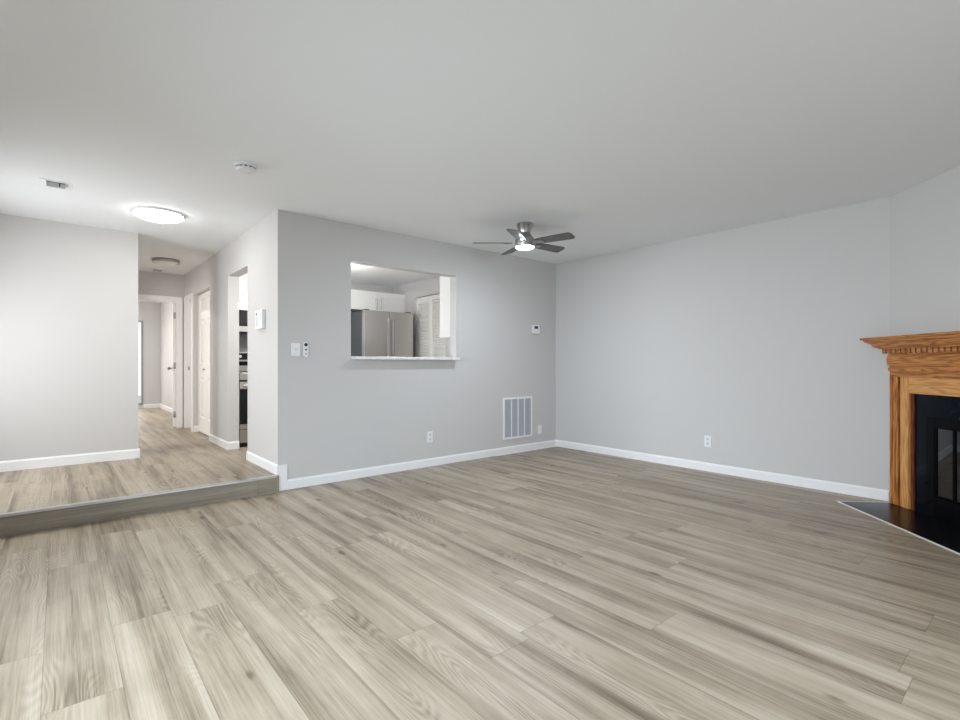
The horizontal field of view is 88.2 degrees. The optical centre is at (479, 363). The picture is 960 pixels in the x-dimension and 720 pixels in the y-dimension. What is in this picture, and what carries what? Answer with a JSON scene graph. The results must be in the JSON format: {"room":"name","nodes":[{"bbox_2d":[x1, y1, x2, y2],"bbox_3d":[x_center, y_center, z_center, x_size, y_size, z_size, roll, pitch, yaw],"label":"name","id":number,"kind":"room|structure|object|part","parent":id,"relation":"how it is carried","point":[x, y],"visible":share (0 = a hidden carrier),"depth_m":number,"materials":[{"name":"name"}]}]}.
{"room":"living room","nodes":[
{"label":"living room","id":0,"kind":"room"},
{"bbox_2d":[0,214,137,460],"bbox_3d":[-5.261,-0.200,5.765,1.855,2.441,2.600,0,0,-40],"label":"wall","id":1,"kind":"structure","parent":0,"point":[69,292],"depth_m":4.99,"materials":[{"name":"grey paint"}]},
{"bbox_2d":[0,448,139,471],"bbox_3d":[-5.252,0.971,5.764,1.868,0.100,2.613,0,0,-40],"label":"baseboard","id":2,"kind":"structure","parent":1,"relation":"attached to","point":[22,464],"depth_m":4.98,"materials":[{"name":"white paint"}]},
{"bbox_2d":[138,302,159,408],"bbox_3d":[-8.609,-0.200,10.663,3.100,2.441,0.100,0,0,-40],"label":"wall","id":3,"kind":"structure","parent":0,"point":[148,312],"depth_m":11.44,"materials":[{"name":"grey paint"}]},
{"bbox_2d":[138,320,142,404],"bbox_3d":[-8.281,-0.028,10.909,1.420,1.925,0.070,0,0,-40],"label":"window","id":4,"kind":"structure","parent":3,"relation":"in","point":[141,403],"depth_m":11.32,"materials":[{"name":"grey"}]},
{"bbox_2d":[138,270,184,427],"bbox_3d":[-5.644,-0.200,7.218,3.155,2.441,0.110,0,0,-40],"label":"wall","id":5,"kind":"structure","parent":0,"point":[149,283],"depth_m":7.75,"materials":[{"name":"grey paint"}]},
{"bbox_2d":[138,293,192,431],"bbox_3d":[-4.841,-0.022,7.461,1.017,2.087,0.780,0,0,-40],"label":"door frame","id":6,"kind":"structure","parent":5,"relation":"attached to","point":[188,300],"depth_m":7.87,"materials":[{"name":"white paint"}]},
{"bbox_2d":[160,302,172,407],"bbox_3d":[-5.996,-0.200,9.905,0.100,2.441,4.440,0,0,-40],"label":"wall","id":7,"kind":"structure","parent":0,"point":[166,309],"depth_m":10.89,"materials":[{"name":"grey paint"}]},
{"bbox_2d":[143,404,172,412],"bbox_3d":[-6.160,0.975,9.766,0.330,0.092,4.440,0,0,-40],"label":"baseboard","id":8,"kind":"structure","parent":7,"relation":"attached to","point":[162,406],"depth_m":11.37,"materials":[{"name":"white paint"}]},
{"bbox_2d":[185,213,272,461],"bbox_3d":[-3.286,-0.125,6.324,0.123,2.590,4.308,0,0,-40],"label":"wall","id":9,"kind":"structure","parent":0,"point":[251,253],"depth_m":5.91,"materials":[{"name":"grey paint"}]},
{"bbox_2d":[167,303,175,426],"bbox_3d":[-5.075,0.017,8.206,0.190,1.985,0.730,0,0,-32],"label":"door","id":10,"kind":"structure","parent":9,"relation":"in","point":[173,368],"depth_m":7.91,"materials":[{"name":"white paint"}]},
{"bbox_2d":[198,290,209,435],"bbox_3d":[-3.892,-0.012,7.038,0.064,2.042,1.046,0,0,-40],"label":"door","id":11,"kind":"structure","parent":9,"relation":"in","point":[204,298],"depth_m":7.12,"materials":[{"name":"white paint"}]},
{"bbox_3d":[-4.058,-0.849,7.256,0.026,0.199,0.304,0,0,-40],"label":"panel","id":12,"kind":"part","parent":11,"relation":"part of","materials":[{"name":"white paint"}]},
{"bbox_3d":[-4.058,-0.321,7.256,0.026,0.664,0.304,0,0,-40],"label":"panel","id":13,"kind":"part","parent":11,"relation":"part of","materials":[{"name":"white paint"}]},
{"bbox_3d":[-4.058,0.501,7.256,0.026,0.589,0.304,0,0,-40],"label":"panel","id":14,"kind":"part","parent":11,"relation":"part of","materials":[{"name":"white paint"}]},
{"bbox_3d":[-3.734,-0.321,6.875,0.026,0.664,0.304,0,0,-40],"label":"panel","id":15,"kind":"part","parent":11,"relation":"part of","materials":[{"name":"white paint"}]},
{"bbox_3d":[-3.734,0.501,6.875,0.026,0.589,0.304,0,0,-40],"label":"panel","id":16,"kind":"part","parent":11,"relation":"part of","materials":[{"name":"white paint"}]},
{"bbox_2d":[194,426,277,474],"bbox_3d":[-3.028,1.048,5.998,0.151,0.244,3.758,0,0,-40],"label":"baseboard","id":17,"kind":"structure","parent":9,"relation":"attached to","point":[265,464],"depth_m":5.21,"materials":[{"name":"white paint"}]},
{"bbox_2d":[255,309,265,329],"bbox_3d":[-2.172,-0.438,4.887,0.041,0.185,0.216,0,0,-40],"label":"keypad","id":18,"kind":"object","parent":9,"relation":"attached to","point":[260,315],"visible":1,"depth_m":4.83,"materials":[{"name":"white plastic"}]},
{"bbox_2d":[0,408,492,513],"bbox_3d":[-4.822,1.155,7.970,5.580,0.269,9.110,0,0,-40],"label":"floor","id":19,"kind":"structure","parent":0,"point":[171,457],"depth_m":4.65,"materials":[{"name":"beige laminate"}]},
{"bbox_2d":[0,478,275,537],"bbox_3d":[-2.927,1.101,3.597,2.802,0.137,0.008,0,0,-40],"label":"step riser","id":20,"kind":"structure","parent":19,"relation":"attached to","point":[65,517],"depth_m":3.78,"materials":[{"name":"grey wood"}]},
{"bbox_2d":[0,475,276,517],"bbox_3d":[-2.931,1.025,3.609,2.810,0.018,0.044,0,0,-40],"label":"stair nosing","id":21,"kind":"object","parent":19,"relation":"attached to","point":[271,476],"depth_m":3.79,"materials":[{"name":"silver metal"}]},
{"bbox_2d":[239,353,247,446],"bbox_3d":[-2.762,0.439,6.408,0.760,1.165,0.548,0,0,-40],"label":"range","id":22,"kind":"object","parent":19,"relation":"on","point":[243,357],"visible":0.23,"depth_m":6.04,"materials":[{"name":"grey metal"}]},
{"bbox_3d":[-2.635,0.883,6.259,0.760,0.155,0.030,0,0,-40],"label":"storage drawer","id":23,"kind":"part","parent":22,"relation":"part of","materials":[{"name":"silver metal"}]},
{"bbox_3d":[-2.633,0.508,6.257,0.760,0.575,0.035,0,0,-40],"label":"oven door","id":24,"kind":"part","parent":22,"relation":"part of","materials":[{"name":"black glass"}]},
{"bbox_3d":[-2.637,0.152,6.261,0.760,0.087,0.044,0,0,-40],"label":"control panel","id":25,"kind":"part","parent":22,"relation":"part of","materials":[{"name":"silver metal"}]},
{"bbox_3d":[-2.899,-0.059,6.570,0.748,0.160,0.006,0,0,-40],"label":"display panel","id":26,"kind":"part","parent":22,"relation":"part of","materials":[{"name":"black glass"}]},
{"bbox_2d":[351,309,412,356],"bbox_3d":[-1.507,0.134,7.266,0.790,1.775,0.817,0,0,-40],"label":"refrigerator","id":27,"kind":"object","parent":19,"relation":"on","point":[374,333],"visible":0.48,"depth_m":6.95,"materials":[{"name":"grey metal"}]},
{"bbox_3d":[-1.453,-0.209,6.896,0.392,1.060,0.070,0,0,-40],"label":"door","id":28,"kind":"part","parent":27,"relation":"part of","materials":[{"name":"silver metal"}]},
{"bbox_3d":[-1.293,-0.219,6.951,0.024,0.840,0.059,0,0,-40],"label":"handle","id":29,"kind":"part","parent":27,"relation":"part of","materials":[{"name":"silver metal"}]},
{"bbox_3d":[-1.229,-0.219,7.005,0.024,0.840,0.059,0,0,-40],"label":"handle","id":30,"kind":"part","parent":27,"relation":"part of","materials":[{"name":"silver metal"}]},
{"bbox_3d":[-1.150,-0.209,7.154,0.392,1.060,0.070,0,0,-40],"label":"door","id":31,"kind":"part","parent":27,"relation":"part of","materials":[{"name":"silver metal"}]},
{"bbox_2d":[351,282,392,312],"bbox_3d":[-2.313,-0.200,7.222,2.525,2.441,0.100,0,0,-40],"label":"wall","id":32,"kind":"structure","parent":0,"point":[355,286],"depth_m":7.69,"materials":[{"name":"grey paint"}]},
{"bbox_2d":[239,334,247,352],"bbox_3d":[-2.681,-0.145,6.838,1.460,0.490,0.007,0,0,-40],"label":"backsplash","id":33,"kind":"structure","parent":32,"relation":"attached to","point":[243,338],"depth_m":6.48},
{"bbox_2d":[239,273,247,301],"bbox_3d":[-2.808,-0.995,6.463,0.760,0.440,0.408,0,0,-40],"label":"upper cabinet","id":34,"kind":"object","parent":32,"relation":"attached to","point":[243,280],"visible":0.08,"depth_m":6.14,"materials":[{"name":"white paint"}]},
{"bbox_2d":[239,301,247,333],"bbox_3d":[-2.794,-0.583,6.446,0.760,0.375,0.450,0,0,-40],"label":"microwave","id":35,"kind":"object","parent":34,"relation":"attached to","point":[243,306],"visible":0.02,"depth_m":6.11,"materials":[{"name":"grey"}]},
{"bbox_3d":[-2.689,-0.718,6.322,0.760,0.105,0.024,0,0,-40],"label":"panel","id":36,"kind":"part","parent":35,"relation":"part of","materials":[{"name":"silver metal"}]},
{"bbox_3d":[-2.688,-0.565,6.322,0.760,0.190,0.026,0,0,-40],"label":"door","id":37,"kind":"part","parent":35,"relation":"part of","materials":[{"name":"black glass"}]},
{"bbox_3d":[-2.689,-0.430,6.322,0.760,0.070,0.024,0,0,-40],"label":"panel","id":38,"kind":"part","parent":35,"relation":"part of","materials":[{"name":"silver metal"}]},
{"bbox_2d":[351,289,404,312],"bbox_3d":[-1.621,-0.925,7.472,0.943,0.280,0.408,0,0,-40],"label":"upper cabinet","id":39,"kind":"object","parent":32,"relation":"attached to","point":[360,299],"visible":0.84,"depth_m":7.34,"materials":[{"name":"white paint"}]},
{"bbox_3d":[-1.699,-0.925,7.198,0.468,0.280,0.020,0,0,-40],"label":"door","id":40,"kind":"part","parent":39,"relation":"part of","materials":[{"name":"white paint"}]},
{"bbox_3d":[-1.340,-0.925,7.504,0.468,0.280,0.020,0,0,-40],"label":"door","id":41,"kind":"part","parent":39,"relation":"part of","materials":[{"name":"white paint"}]},
{"bbox_2d":[351,263,438,286],"bbox_3d":[-1.619,-1.260,6.330,2.425,0.060,2.158,0,0,-40],"label":"ceiling","id":42,"kind":"structure","parent":0,"point":[363,274],"depth_m":6.97,"materials":[{"name":"white paint"}]},
{"bbox_2d":[273,210,555,479],"bbox_3d":[-0.392,-0.125,5.879,3.956,2.590,0.120,0,0,-40],"label":"wall","id":43,"kind":"structure","parent":0,"point":[333,412],"depth_m":5.34,"materials":[{"name":"grey paint"}]},
{"bbox_2d":[291,343,299,355],"bbox_3d":[-1.730,-0.134,4.649,0.086,0.122,0.019,0,0,-40],"label":"light switch","id":44,"kind":"object","parent":43,"relation":"attached to","point":[295,347],"visible":1,"depth_m":4.65,"materials":[{"name":"white plastic"}]},
{"bbox_2d":[303,342,308,356],"bbox_3d":[-1.659,-0.136,4.710,0.052,0.144,0.018,0,0,-40],"label":"remote","id":45,"kind":"object","parent":43,"relation":"attached to","point":[305,344],"visible":1,"depth_m":4.70,"materials":[{"name":"white plastic"}]},
{"bbox_2d":[351,356,459,359],"bbox_3d":[-0.849,-0.060,5.516,1.344,0.030,0.360,0,0,-40],"label":"sill","id":46,"kind":"structure","parent":43,"relation":"attached to","point":[352,357],"depth_m":5.31,"materials":[{"name":"white stone"}]},
{"bbox_2d":[276,440,555,490],"bbox_3d":[-0.397,1.052,5.787,3.856,0.235,0.014,0,0,-40],"label":"baseboard","id":47,"kind":"structure","parent":43,"relation":"attached to","point":[281,470],"depth_m":5.33,"materials":[{"name":"white paint"}]},
{"bbox_2d":[427,431,432,442],"bbox_3d":[-0.570,0.834,5.643,0.075,0.125,0.008,0,0,-40],"label":"wall outlet","id":48,"kind":"object","parent":43,"relation":"attached to","point":[430,433],"visible":1,"depth_m":5.64,"materials":[{"name":"white plastic"}]},
{"bbox_2d":[440,276,449,337],"bbox_3d":[-0.268,-0.775,6.277,0.425,0.900,0.316,0,0,-40],"label":"upper cabinet","id":49,"kind":"object","parent":43,"relation":"attached to","point":[444,281],"visible":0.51,"depth_m":6.15,"materials":[{"name":"white paint"}]},
{"bbox_3d":[-0.342,-0.775,6.364,0.421,0.896,0.020,0,0,-40],"label":"door","id":50,"kind":"part","parent":49,"relation":"part of","materials":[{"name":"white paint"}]},
{"bbox_2d":[503,396,531,439],"bbox_3d":[0.504,0.711,6.555,0.540,0.545,0.010,0,0,-40],"label":"air vent","id":51,"kind":"object","parent":43,"relation":"in","point":[517,411],"visible":1,"depth_m":6.54,"materials":[{"name":"white metal"}]},
{"bbox_2d":[531,324,539,334],"bbox_3d":[0.760,-0.469,6.759,0.152,0.132,0.032,0,0,-40],"label":"thermostat","id":52,"kind":"object","parent":43,"relation":"attached to","point":[535,329],"visible":1,"depth_m":6.74,"materials":[{"name":"white plastic"}]},
{"bbox_2d":[538,425,541,433],"bbox_3d":[0.827,0.905,6.831,0.070,0.120,0.009,0,0,-40],"label":"wall outlet","id":53,"kind":"object","parent":43,"relation":"attached to","point":[539,426],"visible":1,"depth_m":6.83,"materials":[{"name":"white plastic"}]},
{"bbox_2d":[393,276,449,356],"bbox_3d":[-0.635,-0.200,7.167,0.160,2.441,2.158,0,0,-40],"label":"wall","id":54,"kind":"structure","parent":0,"point":[428,287],"depth_m":7.44,"materials":[{"name":"grey paint"}]},
{"bbox_2d":[416,294,445,356],"bbox_3d":[-0.699,0.011,7.164,0.034,1.995,0.760,0,0,-40],"label":"door","id":55,"kind":"structure","parent":54,"relation":"in","point":[429,343],"depth_m":7.18,"materials":[{"name":"white paint"}]},
{"bbox_2d":[0,446,959,719],"bbox_3d":[0.365,1.230,2.819,6.808,0.120,5.482,0,0,-40],"label":"floor","id":56,"kind":"structure","parent":0,"point":[550,583],"depth_m":2.39,"materials":[{"name":"beige laminate"}]},
{"bbox_2d":[837,501,959,554],"bbox_3d":[3.190,1.167,3.397,0.450,0.006,1.580,0,0,5],"label":"hearth","id":57,"kind":"object","parent":56,"relation":"on","point":[945,535],"visible":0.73,"depth_m":3.64,"materials":[{"name":"black tile"}]},
{"bbox_2d":[860,331,959,527],"bbox_3d":[3.537,0.471,3.399,0.612,1.387,1.774,0,0,5],"label":"fireplace","id":58,"kind":"object","parent":56,"relation":"on","point":[924,369],"visible":1,"depth_m":3.80,"materials":[{"name":"brown wood"}]},
{"bbox_3d":[3.451,0.627,4.110,0.052,1.075,0.086,0,0,5],"label":"leg","id":59,"kind":"part","parent":58,"relation":"part of","materials":[{"name":"brown wood"}]},
{"bbox_2d":[860,331,959,348],"bbox_3d":[3.326,-0.172,3.416,0.190,0.099,1.774,0,0,5],"label":"mantel shelf","id":60,"kind":"object","parent":58,"relation":"attached to","point":[939,340],"depth_m":3.73,"materials":[{"name":"brown wood"}]},
{"bbox_3d":[3.374,-0.104,3.412,0.074,0.036,1.562,0,0,5],"label":"dentil moulding","id":61,"kind":"part","parent":58,"relation":"part of","materials":[{"name":"brown wood"}]},
{"bbox_3d":[3.396,0.069,3.410,0.051,0.079,1.514,0,0,5],"label":"architrave","id":62,"kind":"part","parent":58,"relation":"part of","materials":[{"name":"brown wood"}]},
{"bbox_3d":[3.433,0.737,3.650,0.018,0.527,0.160,0,0,5],"label":"glass door","id":63,"kind":"part","parent":58,"relation":"part of","materials":[{"name":"black glass"}]},
{"bbox_3d":[3.434,0.737,3.650,0.005,0.503,0.140,0,0,5],"label":"glass","id":64,"kind":"part","parent":58,"relation":"part of","materials":[{"name":"black glass"}]},
{"bbox_2d":[935,500,959,523],"bbox_3d":[3.398,1.082,3.410,0.005,0.116,0.620,0,0,5],"label":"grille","id":65,"kind":"object","parent":58,"relation":"attached to","point":[935,500],"depth_m":3.61,"materials":[{"name":"black metal"}]},
{"bbox_3d":[3.420,0.737,3.489,0.018,0.527,0.160,0,0,5],"label":"glass door","id":66,"kind":"part","parent":58,"relation":"part of","materials":[{"name":"black glass"}]},
{"bbox_3d":[3.421,0.737,3.489,0.005,0.503,0.140,0,0,5],"label":"glass","id":67,"kind":"part","parent":58,"relation":"part of","materials":[{"name":"black glass"}]},
{"bbox_2d":[0,0,959,302],"bbox_3d":[-2.571,-1.480,6.294,6.938,0.120,14.680,0,0,-40],"label":"ceiling","id":68,"kind":"structure","parent":0,"point":[613,125],"depth_m":2.80,"materials":[{"name":"white paint"}]},
{"bbox_2d":[38,178,71,188],"bbox_3d":[-3.339,-1.403,3.895,0.200,0.034,0.150,0,0,-40],"label":"ceiling vent","id":69,"kind":"object","parent":68,"relation":"in","point":[57,184],"visible":1,"depth_m":3.87,"materials":[{"name":"white metal"}]},
{"bbox_2d":[132,207,184,222],"bbox_3d":[-3.028,-1.385,4.671,0.418,0.070,0.418,0,0,-40],"label":"ceiling light","id":70,"kind":"object","parent":68,"relation":"attached to","point":[154,214],"visible":1,"depth_m":4.57,"materials":[{"name":"white glass"}]},
{"bbox_2d":[151,257,179,265],"bbox_3d":[-4.286,-1.383,6.752,0.330,0.073,0.330,0,0,-40],"label":"ceiling light","id":71,"kind":"object","parent":68,"relation":"attached to","point":[159,260],"visible":1,"depth_m":6.67,"materials":[{"name":"white glass"}]},
{"bbox_2d":[153,259,177,265],"bbox_3d":[-4.286,-1.375,6.752,0.294,0.055,0.294,0,0,-40],"label":"diffuser","id":72,"kind":"object","parent":71,"relation":"attached to","point":[168,262],"depth_m":6.68,"materials":[{"name":"white glass"}]},
{"bbox_2d":[234,161,257,174],"bbox_3d":[-1.674,-1.393,3.538,0.154,0.055,0.154,0,0,-40],"label":"smoke detector","id":73,"kind":"object","parent":68,"relation":"attached to","point":[243,167],"visible":1,"depth_m":3.49,"materials":[{"name":"white plastic"}]},
{"bbox_2d":[474,222,574,254],"bbox_3d":[0.484,-1.292,5.037,1.000,0.256,1.030,0,0,-40],"label":"ceiling fan","id":74,"kind":"object","parent":68,"relation":"hanging from","point":[524,240],"visible":1,"depth_m":4.95,"materials":[{"name":"grey wood"}]},
{"bbox_3d":[0.125,-1.225,5.019,0.400,0.037,0.130,0,0,0],"label":"blade","id":75,"kind":"part","parent":74,"relation":"part of","materials":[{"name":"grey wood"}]},
{"bbox_3d":[0.351,-1.225,5.335,0.130,0.037,0.400,0,0,-18],"label":"blade","id":76,"kind":"part","parent":74,"relation":"part of","materials":[{"name":"grey wood"}]},
{"bbox_3d":[0.355,-1.225,4.707,0.130,0.037,0.400,0,0,18],"label":"blade","id":77,"kind":"part","parent":74,"relation":"part of","materials":[{"name":"grey wood"}]},
{"bbox_3d":[0.721,-1.225,5.217,0.400,0.037,0.130,0,0,-36],"label":"blade","id":78,"kind":"part","parent":74,"relation":"part of","materials":[{"name":"grey wood"}]},
{"bbox_3d":[0.724,-1.225,4.829,0.400,0.037,0.130,0,0,36],"label":"blade","id":79,"kind":"part","parent":74,"relation":"part of","materials":[{"name":"grey wood"}]},
{"bbox_2d":[556,197,889,500],"bbox_3d":[2.369,-0.125,5.608,0.100,2.590,3.871,0,0,-40],"label":"wall","id":80,"kind":"structure","parent":0,"point":[745,338],"depth_m":5.13,"materials":[{"name":"grey paint"}]},
{"bbox_2d":[704,435,710,447],"bbox_3d":[2.481,0.846,5.392,0.008,0.125,0.075,0,0,-40],"label":"wall outlet","id":81,"kind":"object","parent":80,"relation":"attached to","point":[707,439],"visible":1,"depth_m":5.39,"materials":[{"name":"white plastic"}]},
{"bbox_2d":[556,440,888,500],"bbox_3d":[2.276,1.124,5.630,0.013,0.092,3.717,0,0,-40],"label":"baseboard","id":82,"kind":"structure","parent":80,"relation":"attached to","point":[861,491],"depth_m":5.11,"materials":[{"name":"white paint"}]},
{"bbox_2d":[890,166,959,335],"bbox_3d":[3.441,-0.125,3.015,0.100,2.590,2.600,0,0,5],"label":"wall","id":83,"kind":"structure","parent":0,"point":[925,216],"depth_m":3.83,"materials":[{"name":"grey paint"}]}
]}

